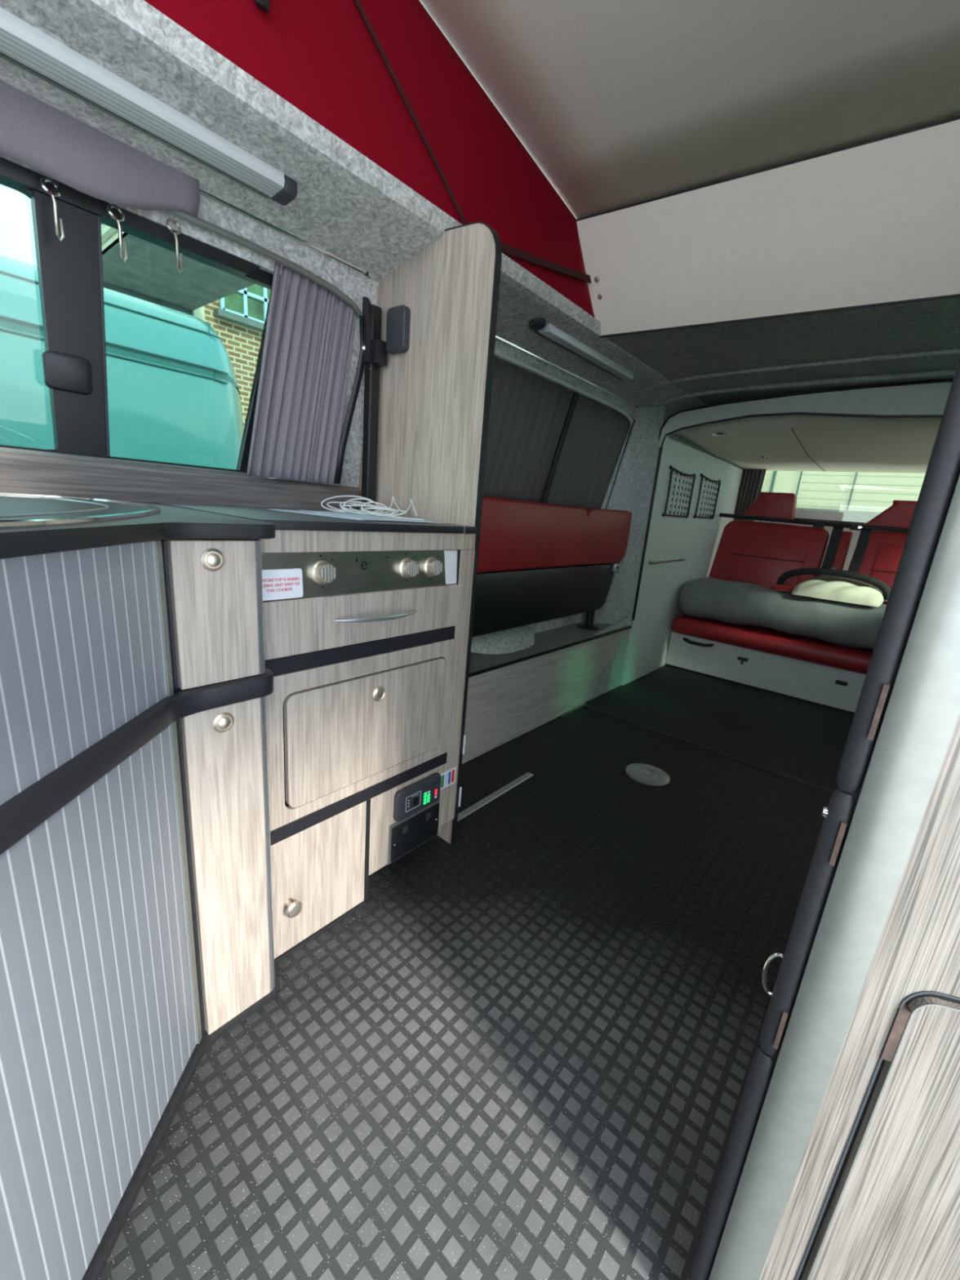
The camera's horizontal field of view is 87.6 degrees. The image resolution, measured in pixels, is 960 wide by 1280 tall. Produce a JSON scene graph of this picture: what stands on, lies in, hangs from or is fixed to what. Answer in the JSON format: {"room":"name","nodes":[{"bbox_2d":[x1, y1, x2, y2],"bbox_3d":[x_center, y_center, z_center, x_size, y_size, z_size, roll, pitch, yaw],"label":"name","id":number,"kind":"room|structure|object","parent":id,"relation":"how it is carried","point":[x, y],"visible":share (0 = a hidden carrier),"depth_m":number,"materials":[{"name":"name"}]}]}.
{"room":"vehicle interior","nodes":[
{"label":"vehicle interior","id":0,"kind":"room"},
{"bbox_2d":[0,0,733,633],"bbox_3d":[0.019,-0.308,1.748,0.370,1.537,5.930,17,19,38],"label":"wall","id":1,"kind":"structure","parent":0,"point":[345,205],"depth_m":0.97,"materials":[{"name":"grey fabric"}]},
{"bbox_2d":[0,156,273,477],"bbox_3d":[-0.967,-0.516,0.633,0.106,0.483,1.485,17,19,38],"label":"window","id":2,"kind":"structure","parent":1,"relation":"in","point":[70,269],"depth_m":0.90,"materials":[{"name":"glass"}]},
{"bbox_2d":[0,6,297,205],"bbox_3d":[-0.804,-0.753,0.453,0.067,0.029,1.355,17,19,38],"label":"light bar","id":3,"kind":"object","parent":1,"relation":"attached to","point":[23,45],"visible":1,"depth_m":0.76,"materials":[{"name":"grey plastic"}]},
{"bbox_2d":[0,452,360,511],"bbox_3d":[-1.038,-0.249,0.656,0.034,0.072,2.110,17,19,38],"label":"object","id":4,"kind":"object","parent":1,"relation":"attached to","point":[19,473],"visible":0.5,"depth_m":1.05,"materials":[{"name":"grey wood"}]},
{"bbox_2d":[164,210,361,317],"bbox_3d":[-0.862,-0.702,0.584,0.027,0.054,1.762,17,19,38],"label":"track","id":5,"kind":"object","parent":1,"relation":"attached to","point":[205,224],"visible":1,"depth_m":1.04,"materials":[{"name":"grey metal"}]},
{"bbox_2d":[40,177,65,241],"bbox_3d":[-0.680,-0.686,0.799,0.024,0.087,0.016,-1,16,-21],"label":"curtain hook","id":6,"kind":"object","parent":5,"relation":"hanging from","point":[60,235],"visible":1,"depth_m":0.80,"materials":[{"name":"silver metal"}]},
{"bbox_2d":[107,204,128,262],"bbox_3d":[-0.623,-0.700,0.864,0.024,0.087,0.016,-1,16,-21],"label":"curtain hook","id":7,"kind":"object","parent":5,"relation":"hanging from","point":[124,257],"visible":1,"depth_m":0.86,"materials":[{"name":"silver metal"}]},
{"bbox_2d":[165,218,183,272],"bbox_3d":[-0.564,-0.729,0.927,0.024,0.087,0.016,-1,16,-21],"label":"curtain hook","id":8,"kind":"object","parent":5,"relation":"hanging from","point":[179,263],"visible":1,"depth_m":0.92,"materials":[{"name":"silver metal"}]},
{"bbox_2d":[246,261,365,484],"bbox_3d":[-0.414,-0.615,1.204,0.047,0.446,0.306,18,20,41],"label":"curtain","id":9,"kind":"object","parent":5,"relation":"hanging from","point":[309,333],"visible":1,"depth_m":1.19,"materials":[{"name":"grey fabric"}]},
{"bbox_2d":[200,188,376,279],"bbox_3d":[-0.846,-0.777,0.581,0.027,0.016,1.800,17,19,38],"label":"curtain rod","id":10,"kind":"object","parent":1,"relation":"attached to","point":[202,193],"visible":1,"depth_m":1.06,"materials":[{"name":"silver metal"}]},
{"bbox_2d":[0,80,199,217],"bbox_3d":[-0.971,-0.702,0.420,0.037,0.127,1.375,17,19,38],"label":"valance","id":11,"kind":"object","parent":10,"relation":"hanging from","point":[34,133],"visible":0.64,"depth_m":0.80,"materials":[{"name":"grey fabric"}]},
{"bbox_2d":[471,496,631,636],"bbox_3d":[0.240,-0.316,2.092,0.081,0.506,1.633,17,19,38],"label":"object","id":12,"kind":"object","parent":1,"relation":"attached to","point":[537,562],"visible":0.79,"depth_m":2.07,"materials":[{"name":"red leather"}]},
{"bbox_2d":[494,349,632,426],"bbox_3d":[0.275,-0.964,1.895,0.027,0.054,1.472,17,19,38],"label":"track","id":13,"kind":"object","parent":1,"relation":"attached to","point":[498,353],"visible":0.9,"depth_m":1.91,"materials":[{"name":"grey plastic"}]},
{"bbox_2d":[360,355,578,502],"bbox_3d":[0.030,-0.707,1.717,0.077,0.464,1.008,17,19,38],"label":"curtain","id":14,"kind":"object","parent":13,"relation":"hanging from","point":[528,411],"visible":0.48,"depth_m":1.87,"materials":[{"name":"grey fabric"}]},
{"bbox_2d":[538,391,635,509],"bbox_3d":[0.492,-0.813,2.256,0.071,0.464,0.692,17,19,38],"label":"curtain","id":15,"kind":"object","parent":13,"relation":"hanging from","point":[597,433],"visible":0.87,"depth_m":2.25,"materials":[{"name":"grey fabric"}]},
{"bbox_2d":[495,335,639,408],"bbox_3d":[0.288,-1.033,1.892,0.027,0.016,1.505,17,19,38],"label":"curtain rod","id":16,"kind":"object","parent":1,"relation":"attached to","point":[496,336],"visible":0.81,"depth_m":1.90,"materials":[{"name":"silver metal"}]},
{"bbox_2d":[528,317,633,380],"bbox_3d":[0.377,-1.015,1.774,0.058,0.024,0.681,17,19,38],"label":"light bar","id":17,"kind":"object","parent":1,"relation":"attached to","point":[548,331],"visible":1,"depth_m":1.71,"materials":[{"name":"grey plastic"}]},
{"bbox_2d":[584,405,666,625],"bbox_3d":[0.747,-0.638,2.598,0.185,1.140,0.200,17,19,38],"label":"wall pillar","id":18,"kind":"structure","parent":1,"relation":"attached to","point":[633,489],"depth_m":2.57,"materials":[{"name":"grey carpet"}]},
{"bbox_2d":[633,348,959,393],"bbox_3d":[1.278,-0.938,1.726,1.602,0.044,0.074,17,19,38],"label":"trim","id":19,"kind":"structure","parent":1,"relation":"attached to","point":[956,350],"depth_m":1.76,"materials":[{"name":"black plastic"}]},
{"bbox_2d":[660,412,942,447],"bbox_3d":[1.556,-0.837,1.966,1.707,0.136,0.009,17,19,38],"label":"trim","id":20,"kind":"structure","parent":1,"relation":"attached to","point":[785,413],"depth_m":2.08,"materials":[{"name":"black plastic"}]},
{"bbox_2d":[653,369,955,406],"bbox_3d":[1.429,-0.968,1.903,1.603,0.048,0.078,17,19,38],"label":"trim","id":21,"kind":"structure","parent":1,"relation":"attached to","point":[945,372],"depth_m":1.95,"materials":[{"name":"grey plastic"}]},
{"bbox_2d":[658,382,952,447],"bbox_3d":[1.564,-0.882,1.977,1.728,0.214,0.040,17,19,38],"label":"trim","id":22,"kind":"structure","parent":1,"relation":"attached to","point":[931,398],"depth_m":2.02,"materials":[{"name":"grey plastic"}]},
{"bbox_2d":[657,378,953,439],"bbox_3d":[1.548,-0.884,1.960,1.733,0.220,0.009,17,19,38],"label":"trim","id":23,"kind":"structure","parent":1,"relation":"attached to","point":[946,380],"depth_m":2.07,"materials":[{"name":"black plastic"}]},
{"bbox_2d":[98,665,853,1279],"bbox_3d":[0.240,0.711,1.067,1.940,0.040,4.900,17,19,38],"label":"floor","id":24,"kind":"structure","parent":0,"point":[528,1051],"depth_m":0.91,"materials":[{"name":"black rubber"}]},
{"bbox_2d":[0,538,279,1279],"bbox_3d":[-0.645,0.310,0.571,0.934,0.846,0.828,17,19,38],"label":"base cabinet","id":25,"kind":"object","parent":24,"relation":"on","point":[136,924],"visible":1,"depth_m":0.59,"materials":[{"name":"grey wood"}]},
{"bbox_2d":[0,502,476,559],"bbox_3d":[-0.453,-0.147,0.637,0.943,0.024,1.407,17,19,38],"label":"countertop","id":26,"kind":"structure","parent":25,"relation":"on","point":[174,521],"depth_m":0.67,"materials":[{"name":"grey laminate"}]},
{"bbox_2d":[0,491,160,529],"bbox_3d":[-0.635,-0.131,0.448,0.858,0.021,0.734,17,19,38],"label":"sink","id":27,"kind":"object","parent":26,"relation":"in","point":[17,510],"visible":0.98,"depth_m":0.63,"materials":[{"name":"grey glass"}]},
{"bbox_2d":[267,508,399,521],"bbox_3d":[-0.310,-0.292,1.174,0.296,0.001,0.210,13,17,30],"label":"paper sheet","id":28,"kind":"object","parent":26,"relation":"on","point":[286,510],"visible":0.43,"depth_m":1.11,"materials":[{"name":"white paper"}]},
{"bbox_2d":[302,510,443,523],"bbox_3d":[-0.262,-0.293,1.186,0.210,0.001,0.296,-9,20,-42],"label":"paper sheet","id":29,"kind":"object","parent":28,"relation":"on","point":[357,516],"visible":0.79,"depth_m":1.14,"materials":[{"name":"white paper"}]},
{"bbox_2d":[320,495,425,520],"bbox_3d":[-0.255,-0.326,1.225,0.278,0.043,0.069,10,16,20],"label":"charging cable","id":30,"kind":"object","parent":29,"relation":"on","point":[362,504],"visible":1,"depth_m":1.24,"materials":[{"name":"white plastic"}]},
{"bbox_2d":[360,296,387,511],"bbox_3d":[-0.278,-0.600,1.308,0.058,0.519,0.039,17,19,38],"label":"post","id":31,"kind":"object","parent":26,"relation":"on","point":[375,354],"visible":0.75,"depth_m":1.29,"materials":[{"name":"plastic"}]},
{"bbox_2d":[362,296,371,362],"bbox_3d":[-0.282,-0.779,1.259,0.030,0.148,0.014,17,19,38],"label":"mounting bracket","id":32,"kind":"object","parent":31,"relation":"attached to","point":[366,305],"depth_m":1.25,"materials":[{"name":"black rubber"}]},
{"bbox_2d":[386,496,417,515],"bbox_3d":[-0.196,-0.335,1.256,0.085,0.048,0.009,9,15,16],"label":"loose wire","id":33,"kind":"object","parent":26,"relation":"on","point":[393,496],"visible":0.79,"depth_m":1.25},
{"bbox_2d":[257,529,475,964],"bbox_3d":[-0.373,0.153,1.222,0.488,0.857,0.527,17,19,38],"label":"base cabinet","id":34,"kind":"object","parent":24,"relation":"on","point":[366,633],"visible":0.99,"depth_m":1.03,"materials":[{"name":"brown wood"}]},
{"bbox_2d":[387,798,439,865],"bbox_3d":[-0.163,0.477,1.255,0.003,0.108,0.169,17,19,38],"label":"panel","id":35,"kind":"object","parent":34,"relation":"attached to","point":[408,833],"depth_m":1.24,"materials":[{"name":"black plastic"}]},
{"bbox_2d":[413,796,418,807],"bbox_3d":[-0.155,0.391,1.212,0.002,0.022,0.017,17,19,38],"label":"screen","id":36,"kind":"object","parent":34,"relation":"attached to","point":[415,799],"depth_m":1.21,"materials":[{"name":"black plastic"}]},
{"bbox_2d":[358,221,502,844],"bbox_3d":[-0.194,-0.207,1.363,0.484,1.506,0.021,17,19,38],"label":"end panel","id":37,"kind":"object","parent":24,"relation":"on","point":[434,396],"visible":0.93,"depth_m":1.19,"materials":[{"name":"brown wood"}]},
{"bbox_2d":[386,304,410,354],"bbox_3d":[-0.203,-0.764,1.235,0.070,0.100,0.021,17,19,38],"label":"cover plate","id":38,"kind":"object","parent":37,"relation":"attached to","point":[397,323],"visible":1,"depth_m":1.22,"materials":[{"name":"grey plastic"}]},
{"bbox_2d":[457,772,533,821],"bbox_3d":[0.052,0.513,1.662,0.024,0.005,0.405,17,19,38],"label":"threshold strip","id":39,"kind":"object","parent":24,"relation":"on","point":[487,799],"visible":0.85,"depth_m":1.65,"materials":[{"name":"metal"}]},
{"bbox_2d":[462,610,631,764],"bbox_3d":[0.203,0.143,2.219,0.227,0.456,1.660,17,19,38],"label":"cabinet","id":40,"kind":"object","parent":24,"relation":"on","point":[511,695],"depth_m":2.11,"materials":[{"name":"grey wood"}]},
{"bbox_2d":[471,625,534,654],"bbox_3d":[0.115,-0.009,2.118,0.145,0.075,0.600,17,19,38],"label":"wheel arch cover","id":41,"kind":"object","parent":40,"relation":"on","point":[517,638],"visible":0.68,"depth_m":2.06,"materials":[{"name":"grey carpet"}]},
{"bbox_2d":[583,616,630,702],"bbox_3d":[0.666,0.089,2.636,0.010,0.420,0.580,17,19,38],"label":"lining","id":42,"kind":"object","parent":24,"relation":"on","point":[611,677],"visible":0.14,"depth_m":2.71,"materials":[{"name":"grey carpet"}]},
{"bbox_2d":[625,763,670,786],"bbox_3d":[0.630,0.501,1.881,0.160,0.008,0.160,17,19,38],"label":"socket","id":43,"kind":"object","parent":24,"relation":"on","point":[646,774],"visible":1,"depth_m":1.87,"materials":[{"name":"plastic"}]},
{"bbox_2d":[621,437,742,685],"bbox_3d":[1.410,-0.506,3.315,0.021,1.335,1.708,17,19,38],"label":"panel","id":44,"kind":"object","parent":24,"relation":"on","point":[696,540],"depth_m":3.00,"materials":[{"name":"grey plastic"}]},
{"bbox_2d":[648,557,685,564],"bbox_3d":[1.097,-0.460,2.918,0.024,0.023,0.520,17,19,38],"label":"grab rail","id":45,"kind":"object","parent":44,"relation":"attached to","point":[681,558],"visible":1,"depth_m":2.88,"materials":[{"name":"silver metal"}]},
{"bbox_2d":[662,465,696,518],"bbox_3d":[1.133,-0.824,2.823,0.028,0.264,0.398,17,19,38],"label":"pocket","id":46,"kind":"object","parent":44,"relation":"attached to","point":[671,468],"visible":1,"depth_m":2.80,"materials":[{"name":"black fabric"}]},
{"bbox_2d":[693,473,720,519],"bbox_3d":[1.460,-0.907,3.198,0.028,0.264,0.398,17,19,38],"label":"pocket","id":47,"kind":"object","parent":44,"relation":"attached to","point":[701,474],"visible":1,"depth_m":3.17,"materials":[{"name":"black fabric"}]},
{"bbox_2d":[582,705,834,794],"bbox_3d":[1.146,0.517,1.993,1.668,0.005,0.035,17,19,38],"label":"trim","id":48,"kind":"structure","parent":24,"relation":"on","point":[677,738],"depth_m":2.10,"materials":[{"name":"black metal"}]},
{"bbox_2d":[665,631,866,715],"bbox_3d":[2.110,0.204,3.021,1.726,0.232,0.708,17,19,38],"label":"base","id":49,"kind":"object","parent":24,"relation":"on","point":[837,689],"visible":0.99,"depth_m":2.93,"materials":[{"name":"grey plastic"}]},
{"bbox_2d":[671,614,873,674],"bbox_3d":[2.082,0.041,2.955,1.682,0.108,0.695,17,19,38],"label":"cushion","id":50,"kind":"object","parent":49,"relation":"on","point":[763,639],"visible":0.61,"depth_m":2.86,"materials":[{"name":"red leather"}]},
{"bbox_2d":[708,491,829,589],"bbox_3d":[1.911,-0.565,3.350,0.648,0.819,0.268,17,19,38],"label":"seat","id":51,"kind":"object","parent":50,"relation":"on","point":[756,553],"visible":0.69,"depth_m":3.30,"materials":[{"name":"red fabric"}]},
{"bbox_2d":[719,512,909,533],"bbox_3d":[2.292,-0.669,2.967,1.660,0.047,0.057,17,19,38],"label":"bar","id":52,"kind":"object","parent":51,"relation":"attached to","point":[815,523],"visible":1,"depth_m":3.10,"materials":[{"name":"black plastic"}]},
{"bbox_2d":[818,526,843,575],"bbox_3d":[2.147,-0.491,3.084,0.058,0.425,0.096,17,19,38],"label":"belt","id":53,"kind":"object","parent":52,"relation":"hanging from","point":[834,540],"visible":0.64,"depth_m":3.08,"materials":[{"name":"black fabric"}]},
{"bbox_2d":[848,528,871,573],"bbox_3d":[2.254,-0.460,2.999,0.058,0.425,0.096,17,19,38],"label":"belt","id":54,"kind":"object","parent":52,"relation":"hanging from","point":[864,535],"visible":0.57,"depth_m":2.99,"materials":[{"name":"black fabric"}]},
{"bbox_2d":[678,577,886,649],"bbox_3d":[2.026,-0.119,2.838,1.655,0.249,0.504,17,19,38],"label":"bedding","id":55,"kind":"object","parent":50,"relation":"on","point":[846,624],"visible":0.74,"depth_m":2.81,"materials":[{"name":"grey fabric"}]},
{"bbox_2d":[770,584,793,591],"bbox_3d":[1.785,-0.307,2.941,0.132,0.029,0.103,17,19,38],"label":"cushion","id":56,"kind":"object","parent":55,"relation":"on","point":[779,587],"visible":0.95,"depth_m":2.92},
{"bbox_2d":[776,567,890,601],"bbox_3d":[2.086,-0.347,2.937,0.570,0.144,0.206,17,19,38],"label":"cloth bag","id":57,"kind":"object","parent":55,"relation":"on","point":[828,575],"visible":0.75,"depth_m":2.85,"materials":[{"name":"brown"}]},
{"bbox_2d":[791,579,883,607],"bbox_3d":[1.966,-0.273,2.751,0.410,0.093,0.260,17,19,38],"label":"pillow","id":58,"kind":"object","parent":55,"relation":"on","point":[839,591],"visible":1,"depth_m":2.68,"materials":[{"name":"beige fabric"}]},
{"bbox_2d":[831,530,853,569],"bbox_3d":[2.188,-0.376,3.137,0.103,0.609,0.208,17,19,38],"label":"chair","id":59,"kind":"object","parent":50,"relation":"on","point":[843,546],"visible":0.26,"depth_m":3.07,"materials":[{"name":"red leather"}]},
{"bbox_2d":[847,500,917,604],"bbox_3d":[2.489,-0.385,2.886,0.633,0.804,0.268,17,19,38],"label":"seat","id":60,"kind":"object","parent":50,"relation":"on","point":[884,549],"visible":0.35,"depth_m":2.92,"materials":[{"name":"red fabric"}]},
{"bbox_2d":[688,358,959,1279],"bbox_3d":[0.718,0.123,0.425,0.657,1.500,0.571,17,19,38],"label":"door frame","id":61,"kind":"structure","parent":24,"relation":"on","point":[841,1161],"depth_m":0.43,"materials":[{"name":"brown wood"}]},
{"bbox_2d":[419,0,959,218],"bbox_3d":[0.326,-1.051,0.360,1.546,0.367,1.667,17,19,38],"label":"ceiling","id":62,"kind":"structure","parent":0,"point":[618,104],"depth_m":0.99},
{"bbox_2d":[144,0,595,317],"bbox_3d":[-0.152,-1.139,0.949,0.024,0.496,1.854,17,19,38],"label":"canvas","id":63,"kind":"object","parent":62,"relation":"attached to","point":[382,77],"visible":0.81,"depth_m":0.99,"materials":[{"name":"red fabric"}]},
{"bbox_2d":[576,115,959,337],"bbox_3d":[0.910,-0.927,1.121,1.512,0.314,0.215,17,19,38],"label":"board","id":64,"kind":"object","parent":62,"relation":"attached to","point":[875,222],"visible":1,"depth_m":1.23,"materials":[{"name":"white laminate"}]},
{"bbox_2d":[605,297,959,404],"bbox_3d":[0.802,-0.802,0.934,1.730,0.026,5.990,17,19,38],"label":"ceiling","id":65,"kind":"structure","parent":0,"point":[934,325],"depth_m":1.66,"materials":[{"name":"grey fabric"}]},
{"bbox_2d":[753,520,903,570],"bbox_3d":[2.561,-0.304,3.533,2.020,1.020,0.030,17,19,38],"label":"wall","id":66,"kind":"structure","parent":0,"point":[855,535],"depth_m":3.47,"materials":[{"name":"grey plastic"}]},
{"bbox_2d":[793,509,866,524],"bbox_3d":[2.660,-0.958,3.300,1.760,0.425,0.040,17,19,38],"label":"window","id":67,"kind":"structure","parent":66,"relation":"in","point":[812,515],"depth_m":3.53,"materials":[{"name":"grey glass"}]},
{"bbox_3d":[1.383,0.123,0.631,0.060,1.500,6.020,17,19,38],"label":"wall","id":68,"kind":"structure","parent":0,"visible":0},
{"bbox_2d":[711,430,726,436],"bbox_3d":[1.197,-1.034,2.506,0.067,0.018,0.067,17,19,38],"label":"recessed light","id":69,"kind":"object","parent":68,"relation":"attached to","point":[718,433],"visible":1,"depth_m":2.48,"materials":[{"name":"silver metal"}]},
{"bbox_2d":[733,468,766,521],"bbox_3d":[1.979,-1.068,3.694,0.168,0.370,0.031,17,19,38],"label":"curtain","id":70,"kind":"object","parent":68,"relation":"hanging from","point":[752,480],"visible":0.8,"depth_m":3.68,"materials":[{"name":"grey fabric"}]},
{"bbox_2d":[756,456,768,458],"bbox_3d":[1.703,-1.103,3.017,0.067,0.018,0.067,17,19,38],"label":"recessed light","id":71,"kind":"object","parent":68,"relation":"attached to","point":[757,457],"visible":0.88,"depth_m":3.00,"materials":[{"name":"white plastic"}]},
{"bbox_2d":[791,428,825,471],"bbox_3d":[1.894,-1.061,2.866,0.011,0.034,1.551,16,19,36],"label":"trim","id":72,"kind":"structure","parent":68,"relation":"attached to","point":[791,428],"depth_m":2.65,"materials":[{"name":"black rubber"}]},
{"bbox_2d":[675,414,942,473],"bbox_3d":[2.126,-1.000,2.603,1.720,0.079,1.700,17,19,38],"label":"ceiling","id":73,"kind":"structure","parent":68,"relation":"attached to","point":[835,443],"depth_m":2.54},
{"label":"outside","id":74,"kind":"structure","parent":0,"visible":0},
{"bbox_3d":[-0.112,1.343,0.359,50.000,0.050,50.000,17,19,38],"label":"ground","id":75,"kind":"structure","parent":74,"visible":0},
{"bbox_2d":[0,254,244,469],"bbox_3d":[-3.504,-0.297,1.144,1.755,2.160,5.660,17,19,38],"label":"van","id":76,"kind":"object","parent":75,"relation":"on","point":[174,394],"visible":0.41,"depth_m":2.10,"materials":[{"name":"teal paint"}]},
{"bbox_2d":[101,223,271,478],"bbox_3d":[-0.281,-3.513,8.770,5.250,4.950,10.620,17,19,38],"label":"brick building","id":77,"kind":"structure","parent":75,"relation":"on","point":[235,307],"depth_m":5.25,"materials":[{"name":"beige"}]},
{"bbox_2d":[760,470,925,522],"bbox_3d":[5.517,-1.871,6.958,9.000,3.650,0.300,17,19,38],"label":"window","id":78,"kind":"structure","parent":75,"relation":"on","point":[861,497],"depth_m":7.09,"materials":[{"name":"beige"}]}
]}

